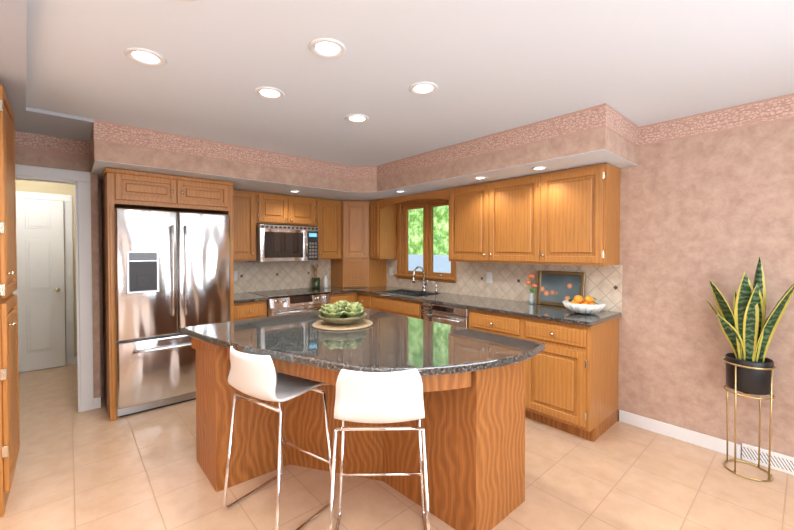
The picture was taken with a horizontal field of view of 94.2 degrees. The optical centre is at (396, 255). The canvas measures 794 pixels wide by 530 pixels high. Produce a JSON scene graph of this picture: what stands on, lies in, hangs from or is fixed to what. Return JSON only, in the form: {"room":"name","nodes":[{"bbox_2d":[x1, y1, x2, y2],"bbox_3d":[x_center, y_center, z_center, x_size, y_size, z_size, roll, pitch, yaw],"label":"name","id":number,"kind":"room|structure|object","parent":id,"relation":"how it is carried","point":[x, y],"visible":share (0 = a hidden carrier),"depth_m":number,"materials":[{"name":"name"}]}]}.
{"room":"kitchen","nodes":[
{"label":"kitchen","id":0,"kind":"room"},
{"bbox_2d":[15,179,76,355],"bbox_3d":[-4.455,0.150,4.327,1.050,2.416,0.120,-1,1,-42],"label":"wall","id":1,"kind":"structure","parent":0,"point":[42,187],"depth_m":4.55,"materials":[{"name":"paint"}]},
{"bbox_2d":[13,198,65,372],"bbox_3d":[-4.340,0.343,4.254,0.752,2.017,0.118,-1,1,-42],"label":"hall door","id":2,"kind":"structure","parent":1,"relation":"in","point":[40,291],"depth_m":4.38,"materials":[{"name":"white wood"}]},
{"bbox_2d":[0,364,793,529],"bbox_3d":[-0.603,1.447,2.544,4.700,0.120,8.100,-1,1,-42],"label":"floor","id":3,"kind":"structure","parent":0,"point":[92,469],"depth_m":2.23,"materials":[{"name":"tile"}]},
{"bbox_2d":[0,84,19,517],"bbox_3d":[-2.523,0.221,2.000,0.675,2.350,0.623,-1,1,-42],"label":"pantry cabinet","id":4,"kind":"object","parent":3,"relation":"on","point":[9,414],"visible":1,"depth_m":2.06,"materials":[{"name":"brown wood"}]},
{"bbox_2d":[101,167,233,421],"bbox_3d":[-2.239,0.317,3.628,1.015,2.106,0.772,-1,1,-42],"label":"tall cabinet","id":5,"kind":"object","parent":3,"relation":"on","point":[125,188],"visible":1,"depth_m":3.26,"materials":[{"name":"brown wood"}]},
{"bbox_2d":[114,208,230,417],"bbox_3d":[-2.207,0.479,3.602,0.905,1.777,0.803,-1,1,-42],"label":"refrigerator","id":6,"kind":"object","parent":3,"relation":"on","point":[172,273],"visible":0.85,"depth_m":3.27,"materials":[{"name":"silver metal"}]},
{"bbox_2d":[234,300,266,320],"bbox_3d":[-1.770,0.922,4.159,0.384,0.878,0.619,-1,1,-42],"label":"base cabinet","id":7,"kind":"object","parent":3,"relation":"on","point":[249,310],"depth_m":3.93,"materials":[{"name":"brown wood"}]},
{"bbox_2d":[234,292,267,302],"bbox_3d":[-1.758,0.466,4.138,0.385,0.032,0.636,-1,1,-42],"label":"countertop","id":8,"kind":"structure","parent":7,"relation":"on","point":[238,297],"depth_m":4.01,"materials":[{"name":"grey stone"}]},
{"bbox_2d":[223,346,334,529],"bbox_3d":[-0.656,0.937,2.035,0.467,0.916,0.464,1,1,34],"label":"stool","id":9,"kind":"object","parent":3,"relation":"on","point":[257,376],"visible":0.92,"depth_m":1.90,"materials":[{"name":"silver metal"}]},
{"bbox_2d":[248,288,329,316],"bbox_3d":[-1.307,0.887,4.505,0.756,0.898,0.698,-1,1,-42],"label":"range oven","id":10,"kind":"object","parent":3,"relation":"on","point":[289,301],"visible":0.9,"depth_m":4.28,"materials":[{"name":"silver metal"}]},
{"bbox_2d":[329,292,357,303],"bbox_3d":[-0.900,0.910,4.934,0.411,0.878,0.619,-1,1,-42],"label":"base cabinet","id":11,"kind":"object","parent":3,"relation":"on","point":[350,297],"depth_m":4.73,"materials":[{"name":"brown wood"}]},
{"bbox_2d":[308,286,355,294],"bbox_3d":[-0.893,0.453,4.893,0.377,0.032,0.660,-1,1,-42],"label":"countertop","id":12,"kind":"structure","parent":11,"relation":"on","point":[332,289],"depth_m":4.83,"materials":[{"name":"grey stone"}]},
{"bbox_2d":[312,264,319,287],"bbox_3d":[-1.101,0.270,5.008,0.110,0.328,0.110,-1,1,-42],"label":"utensil crock","id":13,"kind":"object","parent":12,"relation":"on","point":[316,282],"visible":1,"depth_m":4.97,"materials":[{"name":"green ceramic"}]},
{"bbox_2d":[323,274,327,287],"bbox_3d":[-0.975,0.337,5.047,0.065,0.192,0.068,-1,1,-42],"label":"soap bottle","id":14,"kind":"object","parent":12,"relation":"on","point":[325,282],"visible":1,"depth_m":5.03,"materials":[{"name":"white plastic"}]},
{"bbox_2d":[191,340,525,529],"bbox_3d":[-0.328,0.956,2.289,1.320,0.871,1.695,-1,1,-42],"label":"kitchen island","id":15,"kind":"object","parent":3,"relation":"on","point":[473,420],"depth_m":2.07,"materials":[{"name":"brown wood"}]},
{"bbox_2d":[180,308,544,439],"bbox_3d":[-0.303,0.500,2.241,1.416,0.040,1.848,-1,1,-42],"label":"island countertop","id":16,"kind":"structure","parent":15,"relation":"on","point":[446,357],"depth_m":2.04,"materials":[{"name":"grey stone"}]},
{"bbox_2d":[312,300,372,330],"bbox_3d":[-0.375,0.391,2.557,0.416,0.166,0.416,-1,1,-42],"label":"bowl","id":17,"kind":"object","parent":16,"relation":"on","point":[342,315],"visible":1,"depth_m":2.46,"materials":[{"name":"green"}]},
{"bbox_2d":[328,369,430,529],"bbox_3d":[-0.079,0.941,1.772,0.467,0.916,0.464,0,1,-1],"label":"stool","id":18,"kind":"object","parent":3,"relation":"on","point":[380,397],"visible":1,"depth_m":1.58,"materials":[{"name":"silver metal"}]},
{"bbox_2d":[358,293,409,316],"bbox_3d":[-0.184,0.910,4.903,0.619,0.878,0.312,-1,1,-42],"label":"base cabinet","id":19,"kind":"object","parent":3,"relation":"on","point":[397,306],"depth_m":4.39,"materials":[{"name":"brown wood"}]},
{"bbox_2d":[350,286,621,326],"bbox_3d":[0.445,0.465,4.161,0.641,0.032,3.534,-1,1,-42],"label":"countertop","id":20,"kind":"structure","parent":19,"relation":"on","point":[534,310],"depth_m":3.43,"materials":[{"name":"grey stone"}]},
{"bbox_2d":[331,259,385,287],"bbox_3d":[-0.550,0.235,5.294,0.612,0.390,0.512,-1,1,-42],"label":"appliance garage","id":21,"kind":"object","parent":20,"relation":"on","point":[348,273],"visible":1,"depth_m":5.09,"materials":[{"name":"brown wood"}]},
{"bbox_2d":[392,291,428,296],"bbox_3d":[0.148,0.572,4.479,0.429,0.189,0.734,-1,1,-42],"label":"sink basin","id":22,"kind":"object","parent":20,"relation":"in","point":[410,294],"visible":0.06,"depth_m":4.76,"materials":[{"name":"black metal"}]},
{"bbox_2d":[412,266,437,292],"bbox_3d":[0.343,0.285,4.519,0.230,0.315,0.259,-1,1,-42],"label":"faucet","id":23,"kind":"object","parent":20,"relation":"on","point":[424,286],"visible":1,"depth_m":4.59,"materials":[{"name":"silver metal"}]},
{"bbox_2d":[525,274,536,303],"bbox_3d":[1.289,0.313,3.547,0.074,0.289,0.119,-1,1,-42],"label":"flower vase","id":24,"kind":"object","parent":20,"relation":"on","point":[531,289],"visible":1,"depth_m":3.52,"materials":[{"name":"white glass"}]},
{"bbox_2d":[536,270,585,306],"bbox_3d":[1.496,0.302,3.388,0.056,0.320,0.430,-1,1,-42],"label":"painting","id":25,"kind":"object","parent":20,"relation":"on","point":[555,288],"visible":0.79,"depth_m":3.39,"materials":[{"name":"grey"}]},
{"bbox_2d":[562,295,605,313],"bbox_3d":[1.525,0.394,3.018,0.314,0.144,0.319,-1,1,-42],"label":"fruit bowl","id":26,"kind":"object","parent":20,"relation":"on","point":[586,305],"visible":1,"depth_m":2.95,"materials":[{"name":"white ceramic"}]},
{"bbox_2d":[421,302,468,327],"bbox_3d":[0.666,0.876,3.904,0.644,0.769,0.605,-1,1,-42],"label":"dishwasher","id":27,"kind":"object","parent":3,"relation":"on","point":[452,315],"visible":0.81,"depth_m":3.67,"materials":[{"name":"silver metal"}]},
{"bbox_2d":[468,309,521,338],"bbox_3d":[1.079,0.933,3.486,0.619,0.878,0.560,-1,1,-42],"label":"base cabinet","id":28,"kind":"object","parent":3,"relation":"on","point":[491,322],"depth_m":3.25,"materials":[{"name":"brown wood"}]},
{"bbox_2d":[522,317,618,441],"bbox_3d":[1.443,0.940,3.078,0.619,0.878,0.534,-1,1,-42],"label":"base cabinet","id":29,"kind":"object","parent":3,"relation":"on","point":[571,383],"depth_m":2.85,"materials":[{"name":"brown wood"}]},
{"bbox_2d":[706,257,793,481],"bbox_3d":[2.246,0.697,2.352,0.313,1.386,0.459,-1,1,-42],"label":"potted plant","id":30,"kind":"object","parent":3,"relation":"on","point":[748,330],"visible":1,"depth_m":2.32,"materials":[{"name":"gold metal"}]},
{"bbox_2d":[0,0,793,458],"bbox_3d":[-0.071,0.189,1.927,4.640,2.416,6.440,-1,1,-42],"label":"wall","id":31,"kind":"structure","parent":0,"point":[706,198],"depth_m":2.83,"materials":[{"name":"paint"}]},
{"bbox_2d":[15,164,93,411],"bbox_3d":[-3.168,0.320,2.991,1.070,2.120,0.143,-1,1,-42],"label":"door frame","id":32,"kind":"structure","parent":31,"relation":"attached to","point":[80,180],"depth_m":3.21,"materials":[{"name":"white"}]},
{"bbox_2d":[234,271,236,280],"bbox_3d":[-1.940,0.238,4.400,0.072,0.116,0.005,-1,1,-42],"label":"electrical outlet plate","id":33,"kind":"object","parent":31,"relation":"attached to","point":[235,272],"depth_m":4.41,"materials":[{"name":"white plastic"}]},
{"bbox_2d":[233,189,256,260],"bbox_3d":[-1.866,-0.342,4.247,0.383,0.795,0.329,-1,1,-42],"label":"upper cabinet","id":34,"kind":"object","parent":31,"relation":"attached to","point":[251,209],"depth_m":4.16,"materials":[{"name":"brown wood"}]},
{"bbox_2d":[257,192,292,224],"bbox_3d":[-1.557,-0.564,4.518,0.440,0.360,0.329,-1,1,-42],"label":"upper cabinet","id":35,"kind":"object","parent":31,"relation":"attached to","point":[272,209],"depth_m":4.40,"materials":[{"name":"brown wood"}]},
{"bbox_2d":[247,224,318,261],"bbox_3d":[-1.399,-0.152,4.591,0.754,0.437,0.441,-1,1,-42],"label":"microwave","id":36,"kind":"object","parent":35,"relation":"attached to","point":[282,243],"visible":1,"depth_m":4.42,"materials":[{"name":"silver metal"}]},
{"bbox_2d":[292,196,316,226],"bbox_3d":[-1.316,-0.568,4.734,0.440,0.360,0.329,-1,1,-42],"label":"upper cabinet","id":37,"kind":"object","parent":31,"relation":"attached to","point":[304,208],"depth_m":4.66,"materials":[{"name":"brown wood"}]},
{"bbox_2d":[317,198,341,258],"bbox_3d":[-1.002,-0.355,5.017,0.397,0.795,0.329,-1,1,-42],"label":"upper cabinet","id":38,"kind":"object","parent":31,"relation":"attached to","point":[329,224],"depth_m":4.90,"materials":[{"name":"brown wood"}]},
{"bbox_2d":[341,201,368,258],"bbox_3d":[-0.528,-0.359,5.261,0.627,0.795,0.592,-1,1,-42],"label":"upper cabinet","id":39,"kind":"object","parent":31,"relation":"attached to","point":[354,214],"depth_m":5.04,"materials":[{"name":"brown wood"}]},
{"bbox_2d":[369,199,396,258],"bbox_3d":[-0.229,-0.356,5.102,0.393,0.795,0.248,-1,1,-42],"label":"upper cabinet","id":40,"kind":"object","parent":31,"relation":"attached to","point":[383,212],"depth_m":5.01,"materials":[{"name":"brown wood"}]},
{"bbox_2d":[389,268,392,275],"bbox_3d":[-0.087,0.224,5.236,0.006,0.116,0.072,-1,1,-42],"label":"electrical outlet plate","id":41,"kind":"object","parent":31,"relation":"attached to","point":[390,269],"depth_m":5.23,"materials":[{"name":"white plastic"}]},
{"bbox_2d":[394,198,455,282],"bbox_3d":[0.374,-0.219,4.755,0.165,1.070,1.058,-1,1,-42],"label":"window","id":42,"kind":"structure","parent":31,"relation":"in","point":[427,205],"depth_m":4.80,"materials":[{"name":"brown wood"}]},
{"bbox_2d":[445,182,492,262],"bbox_3d":[0.868,-0.337,3.920,0.329,0.795,0.587,-1,1,-42],"label":"upper cabinet","id":43,"kind":"object","parent":31,"relation":"attached to","point":[470,206],"depth_m":3.79,"materials":[{"name":"brown wood"}]},
{"bbox_2d":[486,272,491,282],"bbox_3d":[1.003,0.236,4.012,0.006,0.116,0.072,-1,1,-42],"label":"electrical outlet plate","id":44,"kind":"object","parent":31,"relation":"attached to","point":[489,277],"depth_m":4.01,"materials":[{"name":"white plastic"}]},
{"bbox_2d":[493,173,548,263],"bbox_3d":[1.201,-0.331,3.547,0.329,0.795,0.645,-1,1,-42],"label":"upper cabinet","id":45,"kind":"object","parent":31,"relation":"attached to","point":[520,204],"depth_m":3.38,"materials":[{"name":"brown wood"}]},
{"bbox_2d":[545,163,619,265],"bbox_3d":[1.534,-0.325,3.174,0.329,0.795,0.587,-1,1,-42],"label":"upper cabinet","id":46,"kind":"object","parent":31,"relation":"attached to","point":[567,217],"depth_m":2.99,"materials":[{"name":"brown wood"}]},
{"bbox_2d":[619,410,740,458],"bbox_3d":[2.103,1.336,2.802,0.014,0.095,0.746,-1,1,-42],"label":"baseboard","id":47,"kind":"structure","parent":31,"relation":"attached to","point":[690,436],"depth_m":2.77,"materials":[{"name":"white"}]},
{"bbox_2d":[742,443,793,474],"bbox_3d":[2.463,1.333,2.396,0.016,0.111,0.330,-1,1,-42],"label":"air vent","id":48,"kind":"object","parent":31,"relation":"in","point":[781,462],"visible":1,"depth_m":2.41,"materials":[{"name":"white metal"}]},
{"bbox_2d":[26,0,793,165],"bbox_3d":[-0.603,-1.078,2.504,4.700,0.100,8.100,-1,1,-42],"label":"ceiling","id":49,"kind":"structure","parent":0,"point":[488,67],"depth_m":1.98,"materials":[{"name":"white paint"}]},
{"bbox_2d":[124,47,165,66],"bbox_3d":[-1.283,-1.012,1.885,0.179,0.010,0.179,0,1,3],"label":"recessed light","id":50,"kind":"object","parent":49,"relation":"in","point":[143,56],"depth_m":1.88,"materials":[{"name":"white"}]},
{"bbox_2d":[255,87,284,99],"bbox_3d":[-0.798,-1.019,2.317,0.179,0.010,0.179,0,1,3],"label":"recessed light","id":51,"kind":"object","parent":49,"relation":"in","point":[271,93],"depth_m":2.31,"materials":[{"name":"white"}]},
{"bbox_2d":[309,38,345,58],"bbox_3d":[-0.339,-1.011,1.802,0.179,0.010,0.179,0,1,3],"label":"recessed light","id":52,"kind":"object","parent":49,"relation":"in","point":[328,48],"depth_m":1.79,"materials":[{"name":"white"}]},
{"bbox_2d":[345,114,368,122],"bbox_3d":[-0.298,-1.026,2.763,0.179,0.010,0.179,0,1,3],"label":"recessed light","id":53,"kind":"object","parent":49,"relation":"in","point":[354,118],"depth_m":2.76,"materials":[{"name":"white"}]},
{"bbox_2d":[409,81,437,94],"bbox_3d":[0.161,-1.018,2.248,0.179,0.010,0.179,0,1,3],"label":"recessed light","id":54,"kind":"object","parent":49,"relation":"in","point":[424,87],"depth_m":2.24,"materials":[{"name":"white"}]},
{"bbox_2d":[473,177,486,179],"bbox_3d":[0.785,-0.732,3.477,0.127,0.008,0.127,1,1,42],"label":"recessed light","id":55,"kind":"object","parent":49,"relation":"in","point":[476,178],"depth_m":3.49,"materials":[{"name":"white"}]},
{"bbox_2d":[531,166,546,170],"bbox_3d":[1.181,-0.725,3.063,0.127,0.008,0.127,1,1,39],"label":"recessed light","id":56,"kind":"object","parent":49,"relation":"in","point":[540,167],"depth_m":3.07,"materials":[{"name":"white"}]},
{"label":"outside","id":57,"kind":"structure","parent":0,"visible":0},
{"bbox_2d":[408,205,450,272],"bbox_3d":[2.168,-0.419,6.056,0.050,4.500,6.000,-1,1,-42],"label":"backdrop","id":58,"kind":"structure","parent":57,"point":[412,232],"depth_m":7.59,"materials":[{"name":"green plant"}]}
]}

